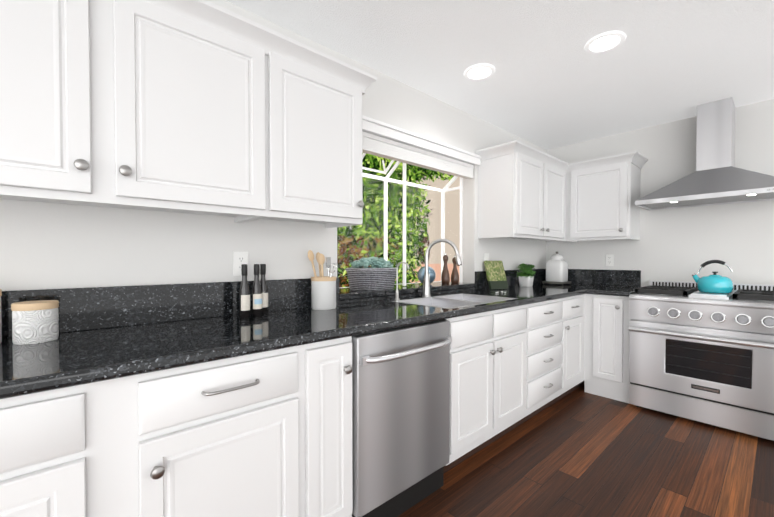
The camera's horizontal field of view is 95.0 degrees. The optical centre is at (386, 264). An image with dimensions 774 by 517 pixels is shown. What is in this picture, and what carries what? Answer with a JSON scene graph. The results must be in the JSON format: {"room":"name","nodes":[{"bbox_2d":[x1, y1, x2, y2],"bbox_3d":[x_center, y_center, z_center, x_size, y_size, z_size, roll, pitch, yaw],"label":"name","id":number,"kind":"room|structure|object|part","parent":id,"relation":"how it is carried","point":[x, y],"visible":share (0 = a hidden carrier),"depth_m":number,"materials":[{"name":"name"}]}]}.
{"room":"kitchen","nodes":[
{"label":"kitchen","id":0,"kind":"room"},
{"bbox_2d":[0,0,547,290],"bbox_3d":[-0.284,-0.051,2.200,5.720,2.400,0.120,-1,1,-42],"label":"wall","id":1,"kind":"structure","parent":0,"point":[44,245],"depth_m":1.64,"materials":[{"name":"white paint"}]},
{"bbox_2d":[0,0,111,206],"bbox_3d":[-1.198,-0.556,1.048,0.541,0.675,0.348,-1,1,-42],"label":"upper cabinet","id":2,"kind":"object","parent":1,"relation":"attached to","point":[56,133],"depth_m":1.03,"materials":[{"name":"white paint"}]},
{"bbox_2d":[104,0,271,219],"bbox_3d":[-0.801,-0.562,1.407,0.529,0.675,0.348,-1,1,-42],"label":"upper cabinet","id":3,"kind":"object","parent":1,"relation":"attached to","point":[204,107],"depth_m":1.26,"materials":[{"name":"white paint"}]},
{"bbox_2d":[233,252,247,275],"bbox_3d":[-0.710,-0.004,1.725,0.072,0.116,0.007,-1,1,-42],"label":"outlet","id":4,"kind":"object","parent":1,"relation":"attached to","point":[240,259],"visible":0.77,"depth_m":1.72,"materials":[{"name":"white plastic"}]},
{"bbox_2d":[252,40,367,227],"bbox_3d":[-0.416,-0.567,1.753,0.507,0.675,0.348,-1,1,-42],"label":"upper cabinet","id":5,"kind":"object","parent":1,"relation":"attached to","point":[317,107],"depth_m":1.61,"materials":[{"name":"white paint"}]},
{"bbox_2d":[1,269,640,338],"bbox_3d":[0.158,0.158,1.920,5.197,0.160,0.887,-1,1,-42],"label":"backsplash","id":6,"kind":"structure","parent":1,"relation":"attached to","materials":[{"name":"black stone"}]},
{"bbox_2d":[339,282,475,299],"bbox_3d":[0.126,0.185,2.697,1.404,0.038,0.356,-1,1,-42],"label":"sill","id":7,"kind":"structure","parent":1,"relation":"attached to","point":[349,294],"depth_m":2.49,"materials":[{"name":"black stone"}]},
{"bbox_2d":[346,257,395,289],"bbox_3d":[-0.104,0.057,2.465,0.354,0.222,0.264,-1,1,-42],"label":"basket","id":8,"kind":"object","parent":7,"relation":"on","point":[379,274],"visible":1,"depth_m":2.36,"materials":[{"name":"grey wicker"}]},
{"bbox_2d":[417,266,435,283],"bbox_3d":[0.328,0.087,2.942,0.152,0.148,0.152,-1,1,-42],"label":"round vase","id":9,"kind":"object","parent":7,"relation":"on","point":[421,273],"visible":0.56,"depth_m":2.89,"materials":[{"name":"blue glass"}]},
{"bbox_2d":[441,253,449,283],"bbox_3d":[0.493,0.030,2.990,0.072,0.261,0.072,-1,1,-42],"label":"pepper mill","id":10,"kind":"object","parent":7,"relation":"on","point":[445,277],"visible":1,"depth_m":2.97,"materials":[{"name":"brown wood"}]},
{"bbox_2d":[451,255,458,282],"bbox_3d":[0.585,0.040,3.052,0.072,0.240,0.072,-1,1,-42],"label":"pepper mill","id":11,"kind":"object","parent":7,"relation":"on","point":[454,276],"visible":0.79,"depth_m":3.03,"materials":[{"name":"brown wood"}]},
{"bbox_2d":[337,115,480,287],"bbox_3d":[0.113,-0.343,2.693,1.535,1.159,0.412,-1,1,-42],"label":"garden window","id":12,"kind":"structure","parent":1,"relation":"in","point":[388,148],"depth_m":2.68,"materials":[{"name":"white wood"}]},
{"bbox_3d":[0.055,-0.321,2.768,1.448,1.033,0.201,-1,1,-42],"label":"glass","id":13,"kind":"part","parent":12,"relation":"part of","materials":[{"name":"clear glass"}]},
{"bbox_3d":[0.237,-0.881,2.546,1.535,0.079,0.040,-1,1,-42],"label":"window header trim","id":14,"kind":"part","parent":12,"relation":"part of","materials":[{"name":"white wood"}]},
{"bbox_2d":[484,253,488,260],"bbox_3d":[0.896,-0.041,3.169,0.072,0.116,0.012,-1,1,-42],"label":"switch plate","id":15,"kind":"object","parent":1,"relation":"attached to","point":[486,256],"visible":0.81,"depth_m":3.16,"materials":[{"name":"white plastic"}]},
{"bbox_2d":[478,144,566,239],"bbox_3d":[1.265,-0.591,3.269,0.967,0.675,0.347,-1,1,-42],"label":"upper cabinet","id":16,"kind":"object","parent":1,"relation":"attached to","point":[526,191],"depth_m":3.00,"materials":[{"name":"white paint"}]},
{"bbox_2d":[225,0,773,149],"bbox_3d":[0.850,-1.260,0.834,5.840,0.060,3.640,-1,1,-42],"label":"ceiling","id":17,"kind":"structure","parent":0,"point":[550,83],"depth_m":2.10,"materials":[{"name":"grey paint"}]},
{"bbox_2d":[464,64,494,80],"bbox_3d":[0.601,-1.246,2.305,0.200,0.010,0.200,-1,1,-42],"label":"recessed light","id":18,"kind":"object","parent":17,"relation":"in","point":[476,72],"visible":0.98,"depth_m":2.29,"materials":[{"name":"white plastic"}]},
{"bbox_2d":[584,31,625,53],"bbox_3d":[1.222,-1.241,1.990,0.200,0.010,0.200,-1,1,-42],"label":"recessed light","id":19,"kind":"object","parent":17,"relation":"in","point":[605,42],"visible":0.98,"depth_m":1.99,"materials":[{"name":"white plastic"}]},
{"bbox_2d":[398,384,773,516],"bbox_3d":[0.589,1.195,1.162,5.840,0.060,4.420,-1,1,-42],"label":"floor","id":20,"kind":"structure","parent":0,"point":[579,452],"depth_m":1.98,"materials":[{"name":"brown wood"}]},
{"bbox_2d":[0,378,123,516],"bbox_3d":[-1.114,0.731,0.956,0.556,0.876,0.629,-1,1,-42],"label":"base cabinet","id":21,"kind":"object","parent":20,"relation":"on","point":[60,448],"depth_m":0.84,"materials":[{"name":"white paint"}]},
{"bbox_2d":[120,344,307,516],"bbox_3d":[-0.708,0.725,1.322,0.537,0.876,0.629,-1,1,-42],"label":"base cabinet","id":22,"kind":"object","parent":20,"relation":"on","point":[266,434],"depth_m":1.08,"materials":[{"name":"white paint"}]},
{"bbox_2d":[308,336,352,516],"bbox_3d":[-0.423,0.721,1.578,0.229,0.876,0.629,-1,1,-42],"label":"base cabinet","id":23,"kind":"object","parent":20,"relation":"on","point":[330,478],"depth_m":1.35,"materials":[{"name":"white paint"}]},
{"bbox_2d":[352,320,451,516],"bbox_3d":[-0.086,0.719,1.828,0.596,0.872,0.694,-1,1,-42],"label":"dishwasher","id":24,"kind":"object","parent":20,"relation":"on","point":[400,412],"visible":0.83,"depth_m":1.58,"materials":[{"name":"silver metal"}]},
{"bbox_3d":[0.123,0.384,1.591,0.572,0.032,0.070,-1,1,-42],"label":"handle","id":25,"kind":"part","parent":24,"relation":"part of","materials":[{"name":"silver metal"}]},
{"bbox_2d":[448,298,567,429],"bbox_3d":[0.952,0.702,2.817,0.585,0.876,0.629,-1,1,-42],"label":"base cabinet","id":26,"kind":"object","parent":20,"relation":"on","point":[507,364],"depth_m":2.24,"materials":[{"name":"white paint"}]},
{"bbox_2d":[564,294,583,396],"bbox_3d":[1.324,0.697,3.153,0.419,0.876,0.629,-1,1,-42],"label":"base cabinet","id":27,"kind":"object","parent":20,"relation":"on","point":[574,336],"depth_m":2.95,"materials":[{"name":"white paint"}]},
{"bbox_2d":[588,294,629,402],"bbox_3d":[2.080,0.696,3.207,0.628,0.876,0.347,-1,1,-42],"label":"base cabinet","id":28,"kind":"object","parent":20,"relation":"on","point":[608,315],"depth_m":2.99,"materials":[{"name":"white paint"}]},
{"bbox_2d":[0,269,640,398],"bbox_3d":[0.181,0.266,1.897,5.197,0.375,0.954,-1,1,-42],"label":"countertop","id":29,"kind":"structure","parent":28,"relation":"on","point":[110,332],"depth_m":1.39,"materials":[{"name":"black stone"}]},
{"bbox_2d":[0,289,1,343],"bbox_3d":[-1.262,0.165,1.085,0.115,0.172,0.115,-1,1,-42],"label":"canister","id":30,"kind":"object","parent":29,"relation":"on","point":[0,318],"visible":1,"depth_m":1.11,"materials":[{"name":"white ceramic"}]},
{"bbox_2d":[11,300,58,344],"bbox_3d":[-1.145,0.186,1.158,0.111,0.127,0.111,-1,1,-42],"label":"canister","id":31,"kind":"object","parent":29,"relation":"on","point":[34,322],"visible":1,"depth_m":1.12,"materials":[{"name":"white ceramic"}]},
{"bbox_2d":[239,264,249,317],"bbox_3d":[-0.647,0.121,1.612,0.046,0.243,0.046,-1,1,-42],"label":"oil bottle","id":32,"kind":"object","parent":29,"relation":"on","point":[244,300],"visible":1,"depth_m":1.60,"materials":[{"name":"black glass"}]},
{"bbox_2d":[252,264,261,316],"bbox_3d":[-0.609,0.120,1.660,0.046,0.243,0.046,-1,1,-42],"label":"oil bottle","id":33,"kind":"object","parent":29,"relation":"on","point":[256,299],"visible":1,"depth_m":1.64,"materials":[{"name":"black glass"}]},
{"bbox_2d":[260,264,267,314],"bbox_3d":[-0.599,0.119,1.716,0.046,0.243,0.046,-1,1,-42],"label":"oil bottle","id":34,"kind":"object","parent":29,"relation":"on","point":[263,283],"visible":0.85,"depth_m":1.70,"materials":[{"name":"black glass"}]},
{"bbox_2d":[308,250,337,309],"bbox_3d":[-0.344,0.080,1.912,0.174,0.315,0.136,-1,1,-42],"label":"utensil crock","id":35,"kind":"object","parent":29,"relation":"on","point":[323,292],"visible":1,"depth_m":1.86,"materials":[{"name":"white ceramic"}]},
{"bbox_2d":[394,262,408,299],"bbox_3d":[0.093,0.107,2.296,0.041,0.250,0.111,-1,1,-42],"label":"tap","id":36,"kind":"object","parent":29,"relation":"on","point":[397,295],"visible":1,"depth_m":2.32,"materials":[{"name":"grey metal"}]},
{"bbox_2d":[422,239,461,296],"bbox_3d":[0.374,0.025,2.462,0.133,0.409,0.270,-1,1,-42],"label":"faucet","id":37,"kind":"object","parent":29,"relation":"on","point":[426,288],"visible":1,"depth_m":2.49,"materials":[{"name":"grey metal"}]},
{"bbox_2d":[392,293,517,308],"bbox_3d":[0.457,0.339,2.322,0.747,0.216,0.462,-1,1,-42],"label":"sink","id":38,"kind":"object","parent":29,"relation":"in","point":[460,300],"depth_m":2.40,"materials":[{"name":"grey metal"}]},
{"bbox_2d":[484,261,507,289],"bbox_3d":[0.958,0.092,3.115,0.202,0.250,0.096,0,1,-28],"label":"cookbook","id":39,"kind":"object","parent":29,"relation":"on","point":[496,275],"visible":0.98,"depth_m":3.10,"materials":[{"name":"green paper"}]},
{"bbox_2d":[516,263,534,286],"bbox_3d":[1.349,0.102,3.440,0.185,0.223,0.183,-1,1,-42],"label":"potted herb","id":40,"kind":"object","parent":29,"relation":"on","point":[525,274],"visible":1,"depth_m":3.40,"materials":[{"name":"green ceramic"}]},
{"bbox_2d":[542,281,570,284],"bbox_3d":[1.777,0.193,3.712,0.210,0.034,0.210,-1,1,-42],"label":"tray","id":41,"kind":"object","parent":29,"relation":"on","point":[562,283],"visible":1,"depth_m":3.65,"materials":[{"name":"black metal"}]},
{"bbox_2d":[546,251,567,281],"bbox_3d":[1.777,0.028,3.709,0.176,0.330,0.176,-1,1,-42],"label":"ginger jar","id":42,"kind":"object","parent":41,"relation":"on","point":[556,270],"visible":0.94,"depth_m":3.65,"materials":[{"name":"white ceramic"}]},
{"bbox_2d":[629,280,773,440],"bbox_3d":[2.447,0.649,2.676,0.751,0.985,0.913,-1,1,-42],"label":"range","id":43,"kind":"object","parent":20,"relation":"on","point":[695,354],"visible":0.98,"depth_m":2.49,"materials":[{"name":"silver metal"}]},
{"bbox_3d":[2.235,0.691,2.486,0.039,0.493,0.905,-1,1,-42],"label":"door","id":44,"kind":"part","parent":43,"relation":"part of","materials":[{"name":"silver metal"}]},
{"bbox_3d":[2.178,0.359,2.487,0.053,0.080,0.766,-1,1,-42],"label":"knob","id":45,"kind":"part","parent":43,"relation":"part of","materials":[{"name":"silver metal"}]},
{"bbox_2d":[692,260,732,293],"bbox_3d":[2.445,0.088,2.670,0.200,0.245,0.234,-1,1,-42],"label":"kettle","id":46,"kind":"object","parent":43,"relation":"on","point":[714,283],"visible":1,"depth_m":2.61,"materials":[{"name":"teal metal"}]},
{"bbox_2d":[548,99,773,287],"bbox_3d":[2.978,-0.060,2.764,0.120,2.400,3.390,-1,1,-42],"label":"wall","id":47,"kind":"structure","parent":0,"point":[673,244],"depth_m":3.09,"materials":[{"name":"white paint"}]},
{"bbox_2d":[567,156,642,239],"bbox_3d":[2.064,-0.593,3.415,0.348,0.675,0.548,-1,1,-42],"label":"upper cabinet","id":48,"kind":"object","parent":47,"relation":"attached to","point":[601,197],"depth_m":3.26,"materials":[{"name":"white paint"}]},
{"bbox_2d":[606,254,613,265],"bbox_3d":[2.207,-0.042,3.517,0.007,0.116,0.072,-1,1,-42],"label":"outlet","id":49,"kind":"object","parent":47,"relation":"attached to","point":[609,259],"visible":1,"depth_m":3.51,"materials":[{"name":"white plastic"}]},
{"bbox_2d":[635,97,773,209],"bbox_3d":[2.546,-0.874,2.762,0.501,0.768,0.915,-1,1,-42],"label":"range hood","id":50,"kind":"object","parent":47,"relation":"attached to","point":[716,177],"visible":1,"depth_m":2.72,"materials":[{"name":"silver metal"}]},
{"label":"outside","id":51,"kind":"structure","parent":0,"visible":0},
{"bbox_2d":[394,173,459,263],"bbox_3d":[-1.097,-0.894,4.941,11.000,5.000,0.100,-1,1,-42],"label":"wall","id":52,"kind":"structure","parent":51,"point":[452,208],"depth_m":6.78,"materials":[{"name":"beige paint"}]},
{"bbox_2d":[418,236,429,263],"bbox_3d":[0.679,0.260,6.424,0.318,1.645,0.093,-1,1,-42],"label":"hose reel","id":53,"kind":"object","parent":52,"relation":"attached to","point":[425,239],"depth_m":6.38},
{"bbox_2d":[395,264,459,282],"bbox_3d":[-0.495,0.816,4.299,11.000,1.600,1.700,-1,1,-42],"label":"brick","id":54,"kind":"object","parent":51,"point":[438,271],"depth_m":5.66,"materials":[{"name":"brick"}]},
{"bbox_2d":[337,152,453,286],"bbox_3d":[0.229,-0.278,4.219,2.418,2.793,0.867,-1,1,-42],"label":"foliage","id":55,"kind":"object","parent":54,"relation":"on","point":[375,227],"depth_m":3.81,"materials":[{"name":"green plant"}]}
]}

